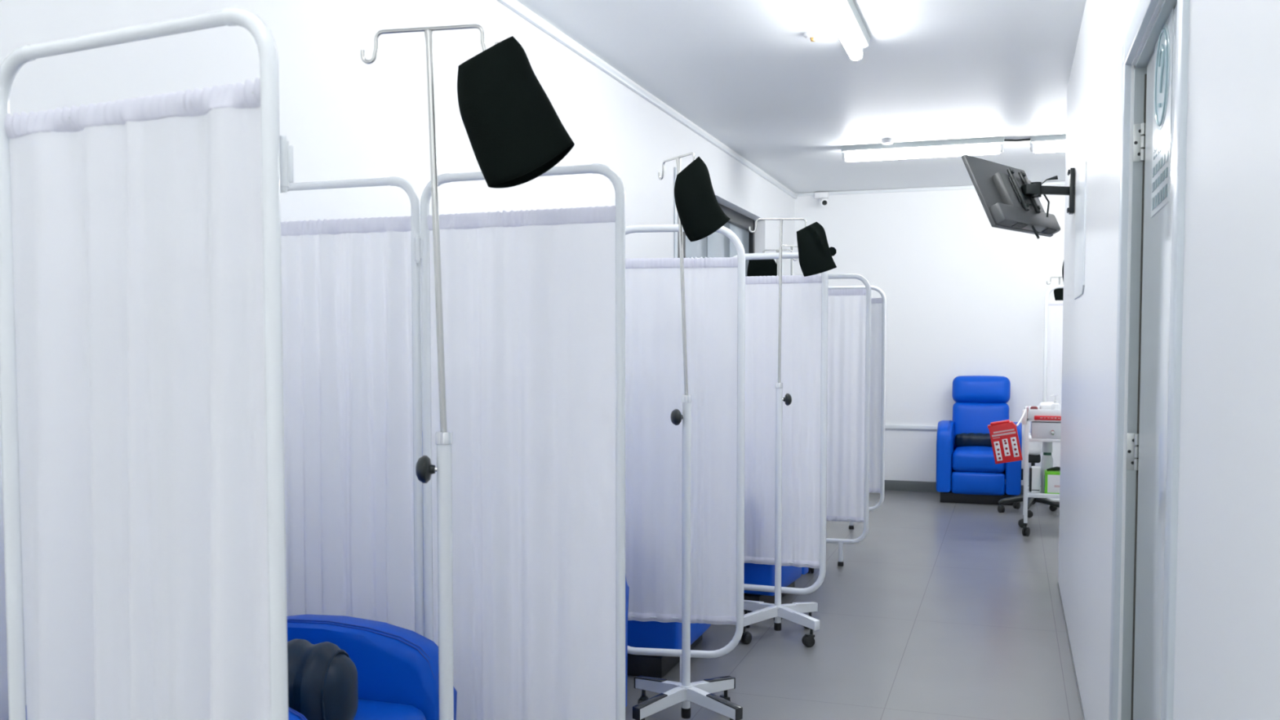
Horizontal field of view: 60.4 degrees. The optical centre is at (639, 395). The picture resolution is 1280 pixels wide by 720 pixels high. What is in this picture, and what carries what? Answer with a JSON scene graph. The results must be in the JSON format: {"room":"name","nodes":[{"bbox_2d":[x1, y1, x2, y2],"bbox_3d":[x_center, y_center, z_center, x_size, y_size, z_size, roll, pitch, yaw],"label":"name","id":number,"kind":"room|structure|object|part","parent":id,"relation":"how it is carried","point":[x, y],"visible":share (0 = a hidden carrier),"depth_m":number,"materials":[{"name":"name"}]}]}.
{"room":"hospital room","nodes":[
{"label":"hospital room","id":0,"kind":"room"},
{"bbox_2d":[0,0,795,719],"bbox_3d":[-0.699,-0.225,4.241,0.300,2.650,12.200,1,3,19],"label":"wall","id":1,"kind":"structure","parent":0,"point":[343,117],"depth_m":3.42,"materials":[{"name":"paint"}]},
{"bbox_2d":[496,0,796,199],"bbox_3d":[-0.546,-1.506,4.129,0.022,0.026,12.170,1,3,19],"label":"trim","id":2,"kind":"structure","parent":1,"relation":"attached to","point":[511,5],"depth_m":5.43,"materials":[{"name":"white"}]},
{"bbox_2d":[673,167,754,276],"bbox_3d":[0.532,-0.724,7.608,0.155,1.310,2.495,1,3,19],"label":"window","id":3,"kind":"structure","parent":1,"relation":"in","point":[716,244],"depth_m":7.89,"materials":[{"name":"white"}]},
{"bbox_3d":[0.209,-0.668,6.428,0.012,1.310,0.050,1,3,19],"label":"casing","id":4,"kind":"part","parent":3,"relation":"part of","materials":[{"name":"white paint"}]},
{"bbox_3d":[0.353,-0.692,7.252,0.014,1.080,0.617,1,3,19],"label":"pane","id":5,"kind":"part","parent":3,"relation":"part of","materials":[{"name":"grey glass"}]},
{"bbox_3d":[0.556,-0.721,7.853,0.014,1.080,0.617,1,3,19],"label":"pane","id":6,"kind":"part","parent":3,"relation":"part of","materials":[{"name":"grey glass"}]},
{"bbox_3d":[0.759,-0.749,8.454,0.014,1.080,0.617,1,3,19],"label":"pane","id":7,"kind":"part","parent":3,"relation":"part of","materials":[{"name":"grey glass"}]},
{"bbox_2d":[516,0,1086,193],"bbox_3d":[1.277,-1.567,3.510,4.470,0.100,12.600,1,3,19],"label":"ceiling","id":8,"kind":"structure","parent":0,"point":[745,73],"depth_m":5.52,"materials":[{"name":"paint"}]},
{"bbox_2d":[803,30,822,41],"bbox_3d":[0.755,-1.561,4.796,0.084,0.034,0.084,1,3,19],"label":"ceiling detector","id":9,"kind":"object","parent":8,"relation":"attached to","point":[813,35],"visible":1,"depth_m":4.77,"materials":[{"name":"white plastic"}]},
{"bbox_2d":[817,0,870,61],"bbox_3d":[0.582,-1.478,3.759,0.116,0.102,2.400,1,3,19],"label":"fluorescent light","id":10,"kind":"object","parent":8,"relation":"attached to","point":[843,15],"visible":1,"depth_m":4.46,"materials":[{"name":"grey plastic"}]},
{"bbox_2d":[880,137,893,144],"bbox_3d":[1.641,-1.680,7.291,0.084,0.030,0.084,1,3,19],"label":"ceiling detector","id":11,"kind":"object","parent":8,"relation":"attached to","point":[887,140],"visible":1,"depth_m":7.26,"materials":[{"name":"white plastic"}]},
{"bbox_2d":[840,136,1004,161],"bbox_3d":[1.897,-1.650,7.417,1.060,0.102,0.116,1,3,19],"label":"fluorescent light","id":12,"kind":"object","parent":8,"relation":"attached to","point":[988,145],"visible":1,"depth_m":7.38,"materials":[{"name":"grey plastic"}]},
{"bbox_2d":[1004,138,1030,141],"bbox_3d":[2.483,-1.679,7.240,0.167,0.018,0.016,0,3,10],"label":"cable","id":13,"kind":"object","parent":8,"relation":"attached to","point":[1019,140],"visible":1,"depth_m":7.23,"materials":[{"name":"black plastic"}]},
{"bbox_2d":[1030,133,1066,153],"bbox_3d":[3.087,-1.633,7.058,1.100,0.102,0.116,1,3,19],"label":"fluorescent light","id":14,"kind":"object","parent":8,"relation":"attached to","point":[1051,143],"visible":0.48,"depth_m":7.17,"materials":[{"name":"white plastic"}]},
{"bbox_2d":[625,489,1083,719],"bbox_3d":[1.277,1.180,3.639,4.470,0.100,12.600,1,3,19],"label":"floor","id":15,"kind":"structure","parent":0,"point":[943,611],"depth_m":4.94,"materials":[{"name":"tile"}]},
{"bbox_2d":[0,7,293,719],"bbox_3d":[-0.674,0.375,1.469,0.526,1.710,0.075,1,3,25],"label":"privacy screen","id":16,"kind":"object","parent":15,"relation":"on","point":[141,360],"visible":1,"depth_m":1.44,"materials":[{"name":"white fabric"}]},
{"bbox_2d":[26,614,457,719],"bbox_3d":[-0.826,0.677,2.346,0.675,1.026,0.671,1,3,16],"label":"recliner","id":17,"kind":"object","parent":15,"relation":"on","point":[397,667],"visible":0.09,"depth_m":2.49,"materials":[{"name":"blue leather"}]},
{"bbox_3d":[-0.896,0.828,2.085,0.640,0.559,0.118,1,3,16],"label":"armrest","id":18,"kind":"part","parent":17,"relation":"part of","materials":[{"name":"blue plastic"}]},
{"bbox_2d":[287,639,358,719],"bbox_3d":[-0.687,0.590,2.199,0.250,0.202,0.161,1,3,15],"label":"lumbar cushion","id":19,"kind":"object","parent":17,"relation":"on","point":[322,677],"visible":0.53,"depth_m":2.13,"materials":[{"name":"black leather"}]},
{"bbox_3d":[-0.751,0.804,2.602,0.640,0.559,0.118,1,3,16],"label":"armrest","id":20,"kind":"part","parent":17,"relation":"part of","materials":[{"name":"blue leather"}]},
{"bbox_2d":[353,698,426,719],"bbox_3d":[-0.804,0.808,2.338,0.620,0.275,0.413,1,3,16],"label":"seat cushion","id":21,"kind":"object","parent":17,"relation":"on","point":[367,708],"depth_m":2.40,"materials":[{"name":"blue leather"}]},
{"bbox_2d":[360,23,497,719],"bbox_3d":[-0.392,0.244,2.171,0.307,1.909,0.295,1,3,19],"label":"stand","id":22,"kind":"object","parent":15,"relation":"on","point":[443,437],"visible":0.98,"depth_m":2.15,"materials":[{"name":"white metal"}]},
{"bbox_3d":[-0.421,0.145,2.158,0.041,0.055,0.053,1,3,19],"label":"knob","id":23,"kind":"part","parent":22,"relation":"part of","materials":[{"name":"black plastic"}]},
{"bbox_3d":[-0.397,-0.304,2.140,0.038,0.796,0.017,0,3,-4],"label":"rod","id":24,"kind":"part","parent":22,"relation":"part of","materials":[{"name":"silver metal"}]},
{"bbox_2d":[457,35,574,188],"bbox_3d":[-0.237,-0.542,2.103,0.224,0.285,0.093,0,3,2],"label":"drip cover","id":25,"kind":"object","parent":22,"relation":"hanging from","point":[515,133],"visible":1,"depth_m":2.07,"materials":[{"name":"black fabric"}]},
{"bbox_2d":[280,163,625,719],"bbox_3d":[-0.504,0.317,2.719,1.009,1.711,0.078,1,3,19],"label":"privacy screen","id":26,"kind":"object","parent":15,"relation":"on","point":[534,301],"visible":0.84,"depth_m":2.67,"materials":[{"name":"white fabric"}]},
{"bbox_2d":[280,231,414,631],"bbox_3d":[-0.762,0.250,2.802,0.435,1.317,0.074,1,3,19],"label":"curtain","id":27,"kind":"object","parent":26,"relation":"hanging from","point":[348,297],"depth_m":2.79,"materials":[{"name":"white fabric"}]},
{"bbox_3d":[-0.760,0.245,2.807,0.465,1.577,0.022,1,3,19],"label":"panel frame","id":28,"kind":"part","parent":26,"relation":"part of","materials":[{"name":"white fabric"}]},
{"bbox_3d":[-0.286,0.254,2.630,0.541,1.577,0.022,1,3,22],"label":"panel frame","id":29,"kind":"part","parent":26,"relation":"part of","materials":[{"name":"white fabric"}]},
{"bbox_2d":[429,222,616,719],"bbox_3d":[-0.284,0.258,2.633,0.511,1.317,0.049,1,3,20],"label":"curtain","id":30,"kind":"object","parent":26,"relation":"hanging from","point":[529,308],"depth_m":2.62,"materials":[{"name":"white fabric"}]},
{"bbox_2d":[422,448,629,706],"bbox_3d":[-0.446,0.624,3.464,0.675,1.026,0.671,1,3,19],"label":"recliner","id":31,"kind":"object","parent":15,"relation":"on","point":[627,588],"visible":0.02,"depth_m":3.65,"materials":[{"name":"blue leather"}]},
{"bbox_3d":[-0.358,0.751,3.716,0.640,0.559,0.118,1,3,19],"label":"armrest","id":32,"kind":"part","parent":31,"relation":"part of","materials":[{"name":"blue plastic"}]},
{"bbox_2d":[626,620,711,678],"bbox_3d":[-0.059,0.570,4.609,0.675,1.026,0.671,1,3,19],"label":"recliner","id":33,"kind":"object","parent":15,"relation":"on","point":[647,634],"visible":0.06,"depth_m":4.26,"materials":[{"name":"blue leather"}]},
{"bbox_3d":[-0.143,0.721,4.353,0.640,0.559,0.118,1,3,19],"label":"armrest","id":34,"kind":"part","parent":33,"relation":"part of","materials":[{"name":"blue leather"}]},
{"bbox_2d":[625,224,745,683],"bbox_3d":[0.120,0.240,4.076,0.534,1.736,0.034,0,3,10],"label":"privacy screen","id":35,"kind":"object","parent":15,"relation":"on","point":[715,286],"visible":0.77,"depth_m":4.07,"materials":[{"name":"white fabric"}]},
{"bbox_3d":[0.120,0.832,4.104,0.506,0.005,0.005,0,3,10],"label":"curtain rod","id":36,"kind":"part","parent":35,"relation":"part of","materials":[{"name":"white metal"}]},
{"bbox_2d":[632,152,742,719],"bbox_3d":[0.157,0.165,3.706,0.359,1.922,0.365,0,3,1],"label":"stand","id":37,"kind":"object","parent":15,"relation":"on","point":[672,693],"visible":0.98,"depth_m":3.70,"materials":[{"name":"white metal"}]},
{"bbox_3d":[0.073,1.014,3.828,0.029,0.058,0.231,-3,4,-44],"label":"arm","id":38,"kind":"part","parent":37,"relation":"part of","materials":[{"name":"white metal"}]},
{"bbox_3d":[0.071,1.022,3.659,0.231,0.058,0.029,-3,4,-44],"label":"arm","id":39,"kind":"part","parent":37,"relation":"part of","materials":[{"name":"white metal"}]},
{"bbox_3d":[0.121,0.074,3.683,0.044,0.055,0.046,1,3,19],"label":"knob","id":40,"kind":"part","parent":37,"relation":"part of","materials":[{"name":"black plastic"}]},
{"bbox_3d":[0.141,-0.383,3.678,0.044,0.809,0.017,0,3,-3],"label":"rod","id":41,"kind":"part","parent":37,"relation":"part of","materials":[{"name":"silver metal"}]},
{"bbox_2d":[674,156,730,241],"bbox_3d":[0.201,-0.633,3.547,0.182,0.273,0.074,0,3,4],"label":"drip cover","id":42,"kind":"object","parent":37,"relation":"hanging from","point":[700,215],"visible":1,"depth_m":3.52,"materials":[{"name":"black fabric"}]},
{"bbox_3d":[0.240,1.022,3.658,0.029,0.058,0.231,-3,4,-44],"label":"arm","id":43,"kind":"part","parent":37,"relation":"part of","materials":[{"name":"white metal"}]},
{"bbox_3d":[0.242,1.014,3.826,0.231,0.058,0.029,-3,4,-44],"label":"arm","id":44,"kind":"part","parent":37,"relation":"part of","materials":[{"name":"white metal"}]},
{"bbox_2d":[743,563,808,612],"bbox_3d":[0.469,0.521,5.648,0.675,1.026,0.671,1,3,25],"label":"recliner","id":45,"kind":"object","parent":15,"relation":"on","point":[753,574],"visible":0.03,"depth_m":5.28,"materials":[{"name":"blue leather"}]},
{"bbox_3d":[0.358,0.672,5.401,0.640,0.559,0.118,1,3,25],"label":"armrest","id":46,"kind":"part","parent":45,"relation":"part of","materials":[{"name":"blue leather"}]},
{"bbox_3d":[0.582,0.649,5.889,0.640,0.559,0.118,1,3,25],"label":"armrest","id":47,"kind":"part","parent":45,"relation":"part of","materials":[{"name":"blue leather"}]},
{"bbox_2d":[735,217,819,647],"bbox_3d":[0.612,0.149,4.849,0.359,1.846,0.365,0,3,8],"label":"stand","id":48,"kind":"object","parent":15,"relation":"on","point":[761,611],"visible":0.94,"depth_m":4.83,"materials":[{"name":"white metal"}]},
{"bbox_3d":[0.539,0.960,4.979,0.029,0.058,0.231,-2,3,-37],"label":"arm","id":49,"kind":"part","parent":48,"relation":"part of","materials":[{"name":"white metal"}]},
{"bbox_3d":[0.517,0.967,4.812,0.231,0.058,0.029,-2,3,-37],"label":"arm","id":50,"kind":"part","parent":48,"relation":"part of","materials":[{"name":"white metal"}]},
{"bbox_3d":[0.615,-0.399,4.819,0.019,0.733,0.017,1,3,19],"label":"rod","id":51,"kind":"part","parent":48,"relation":"part of","materials":[{"name":"silver metal"}]},
{"bbox_3d":[0.649,0.019,4.841,0.041,0.055,0.053,1,3,19],"label":"knob","id":52,"kind":"part","parent":48,"relation":"part of","materials":[{"name":"black plastic"}]},
{"bbox_3d":[0.684,0.968,4.789,0.029,0.058,0.231,-2,3,-37],"label":"arm","id":53,"kind":"part","parent":48,"relation":"part of","materials":[{"name":"white metal"}]},
{"bbox_3d":[0.707,0.961,4.956,0.231,0.058,0.029,-2,3,-37],"label":"arm","id":54,"kind":"part","parent":48,"relation":"part of","materials":[{"name":"white metal"}]},
{"bbox_2d":[796,222,836,276],"bbox_3d":[0.772,-0.638,4.802,0.178,0.240,0.074,0,3,1],"label":"drip cover","id":55,"kind":"object","parent":48,"relation":"hanging from","point":[815,254],"visible":1,"depth_m":4.79,"materials":[{"name":"black fabric"}]},
{"bbox_2d":[733,252,828,620],"bbox_3d":[0.616,0.198,5.142,0.518,1.720,0.034,1,3,21],"label":"privacy screen","id":56,"kind":"object","parent":15,"relation":"on","point":[804,304],"visible":0.59,"depth_m":5.11,"materials":[{"name":"white fabric"}]},
{"bbox_2d":[744,282,822,568],"bbox_3d":[0.617,0.139,5.142,0.478,1.317,0.018,1,3,22],"label":"curtain","id":57,"kind":"object","parent":56,"relation":"hanging from","point":[801,375],"depth_m":5.12,"materials":[{"name":"white fabric"}]},
{"bbox_2d":[762,249,813,573],"bbox_3d":[0.765,0.102,6.137,0.359,1.819,0.365,2,3,34],"label":"stand","id":58,"kind":"object","parent":15,"relation":"on","point":[810,570],"visible":0.09,"depth_m":6.09,"materials":[{"name":"white metal"}]},
{"bbox_2d":[746,258,777,276],"bbox_3d":[0.681,-0.658,6.108,0.172,0.254,0.074,0,3,-7],"label":"drip cover","id":59,"kind":"object","parent":58,"relation":"hanging from","point":[758,268],"visible":0.36,"depth_m":6.08,"materials":[{"name":"black fabric"}]},
{"bbox_3d":[0.763,-0.446,6.108,0.017,0.706,0.017,1,3,19],"label":"rod","id":60,"kind":"part","parent":58,"relation":"part of","materials":[{"name":"silver metal"}]},
{"bbox_2d":[782,244,797,275],"bbox_3d":[1.029,-0.034,7.494,0.359,1.961,0.365,1,3,24],"label":"stand","id":61,"kind":"object","parent":15,"relation":"on","point":[791,246],"visible":0.02,"depth_m":7.45,"materials":[{"name":"white metal"}]},
{"bbox_3d":[1.028,-0.581,7.465,0.017,0.848,0.017,1,3,19],"label":"rod","id":62,"kind":"part","parent":61,"relation":"part of","materials":[{"name":"silver metal"}]},
{"bbox_2d":[802,273,871,566],"bbox_3d":[1.079,0.148,6.420,0.515,1.700,0.035,1,3,15],"label":"privacy screen","id":63,"kind":"object","parent":15,"relation":"on","point":[849,310],"visible":0.46,"depth_m":6.38,"materials":[{"name":"white fabric"}]},
{"bbox_2d":[826,295,866,522],"bbox_3d":[1.078,0.079,6.416,0.477,1.317,0.026,1,3,15],"label":"curtain","id":64,"kind":"object","parent":63,"relation":"hanging from","point":[846,500],"depth_m":6.38,"materials":[{"name":"white fabric"}]},
{"bbox_2d":[828,285,886,528],"bbox_3d":[1.451,0.089,7.681,0.512,1.698,0.034,1,3,16],"label":"privacy screen","id":65,"kind":"object","parent":15,"relation":"on","point":[878,305],"visible":0.18,"depth_m":7.62,"materials":[{"name":"white metal"}]},
{"bbox_2d":[869,302,882,493],"bbox_3d":[1.451,0.020,7.678,0.475,1.317,0.023,1,3,17],"label":"curtain","id":66,"kind":"object","parent":65,"relation":"hanging from","point":[876,340],"depth_m":7.62,"materials":[{"name":"white fabric"}]},
{"bbox_2d":[936,375,1022,505],"bbox_3d":[2.827,0.357,9.126,0.671,1.026,0.675,1,3,19],"label":"recliner","id":67,"kind":"object","parent":15,"relation":"on","point":[964,474],"visible":0.81,"depth_m":8.93,"materials":[{"name":"blue leather"}]},
{"bbox_3d":[2.563,0.492,9.216,0.118,0.559,0.640,1,3,19],"label":"armrest","id":68,"kind":"part","parent":67,"relation":"part of","materials":[{"name":"blue leather"}]},
{"bbox_2d":[955,432,991,447],"bbox_3d":[2.839,0.384,9.189,0.400,0.135,0.094,1,3,19],"label":"lumbar cushion","id":69,"kind":"object","parent":67,"relation":"on","point":[971,439],"visible":0.59,"depth_m":9.17,"materials":[{"name":"black leather"}]},
{"bbox_2d":[951,445,1005,472],"bbox_3d":[2.811,0.526,9.113,0.413,0.200,0.620,1,3,19],"label":"seat cushion","id":70,"kind":"object","parent":67,"relation":"on","point":[975,459],"depth_m":8.85,"materials":[{"name":"blue leather"}]},
{"bbox_3d":[2.896,0.410,9.358,0.433,0.591,0.194,1,3,19],"label":"panel","id":71,"kind":"part","parent":67,"relation":"part of","materials":[{"name":"blue leather"}]},
{"bbox_3d":[2.877,0.263,9.295,0.458,0.401,0.212,1,3,19],"label":"backrest","id":72,"kind":"part","parent":67,"relation":"part of","materials":[{"name":"blue leather"}]},
{"bbox_3d":[3.072,0.500,9.044,0.118,0.559,0.640,1,3,19],"label":"armrest","id":73,"kind":"part","parent":67,"relation":"part of","materials":[{"name":"blue leather"}]},
{"bbox_2d":[997,432,1059,517],"bbox_3d":[2.991,0.597,8.410,0.482,0.615,0.482,1,3,19],"label":"stool","id":74,"kind":"object","parent":15,"relation":"on","point":[1034,447],"visible":0.67,"depth_m":8.30,"materials":[{"name":"black plastic"}]},
{"bbox_3d":[3.006,0.369,8.405,0.118,0.159,0.360,1,3,19],"label":"saddle seat","id":75,"kind":"part","parent":74,"relation":"part of","materials":[{"name":"white plastic"}]},
{"bbox_2d":[1017,405,1061,536],"bbox_3d":[2.873,0.518,7.492,0.549,0.860,0.428,1,3,19],"label":"trolley","id":76,"kind":"object","parent":15,"relation":"on","point":[1050,430],"visible":0.42,"depth_m":7.36,"materials":[{"name":"white metal"}]},
{"bbox_2d":[987,408,1026,464],"bbox_3d":[2.449,0.272,7.323,0.256,0.361,0.210,1,3,19],"label":"box","id":77,"kind":"object","parent":76,"relation":"hanging from","point":[1004,437],"visible":1,"depth_m":7.24,"materials":[{"name":"red"}]},
{"bbox_3d":[2.375,0.191,7.284,0.138,0.059,0.090,1,3,19],"label":"lid","id":78,"kind":"part","parent":77,"relation":"part of","materials":[{"name":"red plastic"}]},
{"bbox_3d":[2.716,0.491,7.746,0.024,0.710,0.024,1,3,19],"label":"leg","id":79,"kind":"part","parent":76,"relation":"part of","materials":[{"name":"white metal"}]},
{"bbox_3d":[2.599,0.507,7.400,0.024,0.710,0.024,1,3,19],"label":"leg","id":80,"kind":"part","parent":76,"relation":"part of","materials":[{"name":"white metal"}]},
{"bbox_2d":[1028,466,1040,493],"bbox_3d":[2.711,0.578,7.553,0.072,0.176,0.102,1,3,19],"label":"canister","id":81,"kind":"object","parent":76,"relation":"on","point":[1034,471],"visible":1,"depth_m":7.51,"materials":[{"name":"white plastic"}]},
{"bbox_2d":[1024,405,1061,422],"bbox_3d":[2.886,0.129,7.478,0.506,0.082,0.390,1,3,19],"label":"tray","id":82,"kind":"object","parent":76,"relation":"on","point":[1032,412],"depth_m":7.34,"materials":[{"name":"white plastic"}]},
{"bbox_2d":[1027,485,1059,498],"bbox_3d":[2.886,0.667,7.504,0.496,0.030,0.382,1,3,19],"label":"shelf","id":83,"kind":"object","parent":76,"relation":"attached to","point":[1041,495],"depth_m":7.37,"materials":[{"name":"white metal"}]},
{"bbox_3d":[2.827,0.304,7.311,0.476,0.020,0.014,1,3,19],"label":"rail","id":84,"kind":"part","parent":76,"relation":"part of","materials":[{"name":"white metal"}]},
{"bbox_3d":[2.898,0.231,7.474,0.451,0.108,0.370,1,3,19],"label":"drawer","id":85,"kind":"part","parent":76,"relation":"part of","materials":[{"name":"white metal"}]},
{"bbox_2d":[1039,401,1053,409],"bbox_3d":[2.789,0.103,7.494,0.130,0.115,0.160,1,3,19],"label":"folded towel","id":86,"kind":"object","parent":76,"relation":"on","point":[1045,405],"visible":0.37,"depth_m":7.43,"materials":[{"name":"white fabric"}]},
{"bbox_2d":[1040,441,1053,492],"bbox_3d":[2.799,0.485,7.562,0.076,0.362,0.076,1,3,19],"label":"clear bottle","id":87,"kind":"object","parent":76,"relation":"on","point":[1046,459],"visible":0.7,"depth_m":7.53,"materials":[{"name":"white plastic"}]},
{"bbox_2d":[1034,415,1061,420],"bbox_3d":[2.777,0.153,7.303,0.300,0.028,0.011,1,3,19],"label":"packet","id":88,"kind":"object","parent":76,"relation":"on","point":[1036,417],"visible":0.62,"depth_m":7.32,"materials":[{"name":"red plastic"}]},
{"bbox_2d":[1044,469,1060,493],"bbox_3d":[2.838,0.592,7.416,0.212,0.161,0.124,1,3,19],"label":"box","id":89,"kind":"object","parent":76,"relation":"on","point":[1051,477],"visible":0.52,"depth_m":7.38,"materials":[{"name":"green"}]},
{"bbox_2d":[1046,466,1060,471],"bbox_3d":[2.819,0.495,7.425,0.149,0.032,0.063,0,3,3],"label":"coiled cable","id":90,"kind":"object","parent":89,"relation":"on","point":[1053,468],"visible":0.61,"depth_m":7.40,"materials":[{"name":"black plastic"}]},
{"bbox_2d":[1049,394,1060,409],"bbox_3d":[2.783,0.078,7.366,0.056,0.164,0.060,3,4,43],"label":"pump bottle","id":91,"kind":"object","parent":76,"relation":"on","point":[1055,406],"visible":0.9,"depth_m":7.35,"materials":[{"name":"white plastic"}]},
{"bbox_2d":[1031,276,1062,504],"bbox_3d":[3.364,-0.034,8.860,0.359,1.834,0.365,3,4,44],"label":"stand","id":92,"kind":"object","parent":15,"relation":"on","point":[1033,503],"visible":0.09,"depth_m":8.81,"materials":[{"name":"white metal"}]},
{"bbox_2d":[1053,284,1063,300],"bbox_3d":[3.381,-0.815,8.816,0.128,0.168,0.062,0,3,-6],"label":"drip cover","id":93,"kind":"object","parent":92,"relation":"hanging from","point":[1059,292],"visible":0.49,"depth_m":8.79,"materials":[{"name":"black fabric"}]},
{"bbox_2d":[1041,284,1063,502],"bbox_3d":[3.224,0.057,8.042,0.528,1.728,0.034,1,3,14],"label":"privacy screen","id":94,"kind":"object","parent":15,"relation":"on","point":[1053,309],"visible":0.16,"depth_m":8.07,"materials":[{"name":"white fabric"}]},
{"bbox_2d":[1046,305,1062,466],"bbox_3d":[3.224,0.003,8.040,0.492,1.317,0.012,1,3,14],"label":"curtain","id":95,"kind":"object","parent":94,"relation":"hanging from","point":[1054,313],"depth_m":8.07,"materials":[{"name":"white fabric"}]},
{"bbox_3d":[2.822,0.013,6.679,0.455,1.944,0.365,1,3,19],"label":"stand","id":96,"kind":"object","parent":15,"relation":"on","visible":0},
{"bbox_2d":[1062,262,1063,282],"bbox_3d":[2.635,-0.750,6.654,0.154,0.316,0.110,1,3,19],"label":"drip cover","id":97,"kind":"object","parent":96,"relation":"hanging from","point":[1063,262],"visible":0.02,"depth_m":6.65,"materials":[{"name":"black fabric"}]},
{"bbox_2d":[794,181,1065,485],"bbox_3d":[3.247,-0.469,9.404,4.270,2.650,0.120,1,3,19],"label":"wall","id":98,"kind":"structure","parent":0,"point":[965,295],"depth_m":9.55,"materials":[{"name":"paint"}]},
{"bbox_2d":[814,191,828,206],"bbox_3d":[1.607,-1.731,9.730,0.136,0.139,0.156,1,3,19],"label":"security camera","id":99,"kind":"object","parent":98,"relation":"attached to","point":[823,196],"visible":1,"depth_m":9.74,"materials":[{"name":"white plastic"}]},
{"bbox_2d":[884,424,937,429],"bbox_3d":[2.575,0.283,9.591,0.900,0.034,0.022,1,3,19],"label":"trim","id":100,"kind":"structure","parent":98,"relation":"attached to","point":[886,426],"depth_m":9.65,"materials":[{"name":"white"}]},
{"bbox_2d":[797,182,1065,196],"bbox_3d":[3.224,-1.771,9.276,3.820,0.026,0.022,1,3,19],"label":"trim","id":101,"kind":"structure","parent":98,"relation":"attached to","point":[1047,184],"depth_m":9.57,"materials":[{"name":"white"}]},
{"bbox_2d":[884,480,1023,495],"bbox_3d":[3.226,0.813,9.402,3.870,0.090,0.012,1,3,19],"label":"baseboard","id":102,"kind":"structure","parent":98,"relation":"attached to","point":[890,485],"depth_m":9.68,"materials":[{"name":"grey"}]},
{"bbox_2d":[1057,0,1279,719],"bbox_3d":[0.965,-0.110,1.798,0.160,2.650,8.630,1,3,19],"label":"wall","id":103,"kind":"structure","parent":0,"point":[1227,635],"depth_m":1.55,"materials":[{"name":"paint"}]},
{"bbox_2d":[961,154,1075,239],"bbox_3d":[1.711,-0.870,4.897,0.304,0.357,0.615,2,4,43],"label":"television","id":104,"kind":"object","parent":103,"relation":"attached to","point":[1010,201],"visible":0.96,"depth_m":4.86,"materials":[{"name":"grey plastic"}]},
{"bbox_2d":[1011,222,1028,228],"bbox_3d":[1.655,-0.738,4.792,0.031,0.017,0.105,2,4,43],"label":"vent","id":105,"kind":"object","parent":104,"relation":"attached to","point":[1015,225],"depth_m":4.79,"materials":[{"name":"black plastic"}]},
{"bbox_3d":[1.721,-0.915,4.927,0.102,0.194,0.170,2,4,43],"label":"mount plate","id":106,"kind":"part","parent":104,"relation":"part of","materials":[{"name":"black plastic"}]},
{"bbox_3d":[1.836,-0.921,4.937,0.249,0.064,0.050,0,3,-10],"label":"arm","id":107,"kind":"part","parent":104,"relation":"part of","materials":[{"name":"black plastic"}]},
{"bbox_3d":[1.825,-0.958,4.905,0.073,0.040,0.018,1,3,16],"label":"lock lever","id":108,"kind":"part","parent":104,"relation":"part of","materials":[{"name":"black plastic"}]},
{"bbox_2d":[1041,228,1057,234],"bbox_3d":[1.872,-0.749,5.026,0.031,0.017,0.105,2,4,43],"label":"vent","id":109,"kind":"object","parent":104,"relation":"attached to","point":[1045,231],"depth_m":5.03,"materials":[{"name":"black plastic"}]},
{"bbox_2d":[1057,582,1084,719],"bbox_3d":[1.729,1.091,4.378,0.004,0.008,3.365,1,3,19],"label":"baseboard","id":110,"kind":"structure","parent":103,"relation":"attached to","point":[1082,713],"depth_m":4.50,"materials":[{"name":"grey"}]},
{"bbox_2d":[1074,161,1086,299],"bbox_3d":[1.780,-0.648,4.450,0.006,0.495,0.620,1,3,19],"label":"wall plate","id":111,"kind":"object","parent":103,"relation":"attached to","point":[1081,185],"visible":1,"depth_m":4.37,"materials":[{"name":"white plastic"}]},
{"bbox_2d":[1108,0,1189,719],"bbox_3d":[1.078,0.185,2.222,0.143,2.021,0.983,1,3,19],"label":"door","id":112,"kind":"structure","parent":103,"relation":"in","point":[1162,64],"depth_m":2.36,"materials":[{"name":"white paint"}]},
{"bbox_2d":[1151,7,1173,217],"bbox_3d":[1.073,-0.572,2.263,0.001,0.380,0.290,1,3,19],"label":"poster","id":113,"kind":"object","parent":112,"relation":"attached to","point":[1162,28],"depth_m":2.23,"materials":[{"name":"white paper"}]}
]}

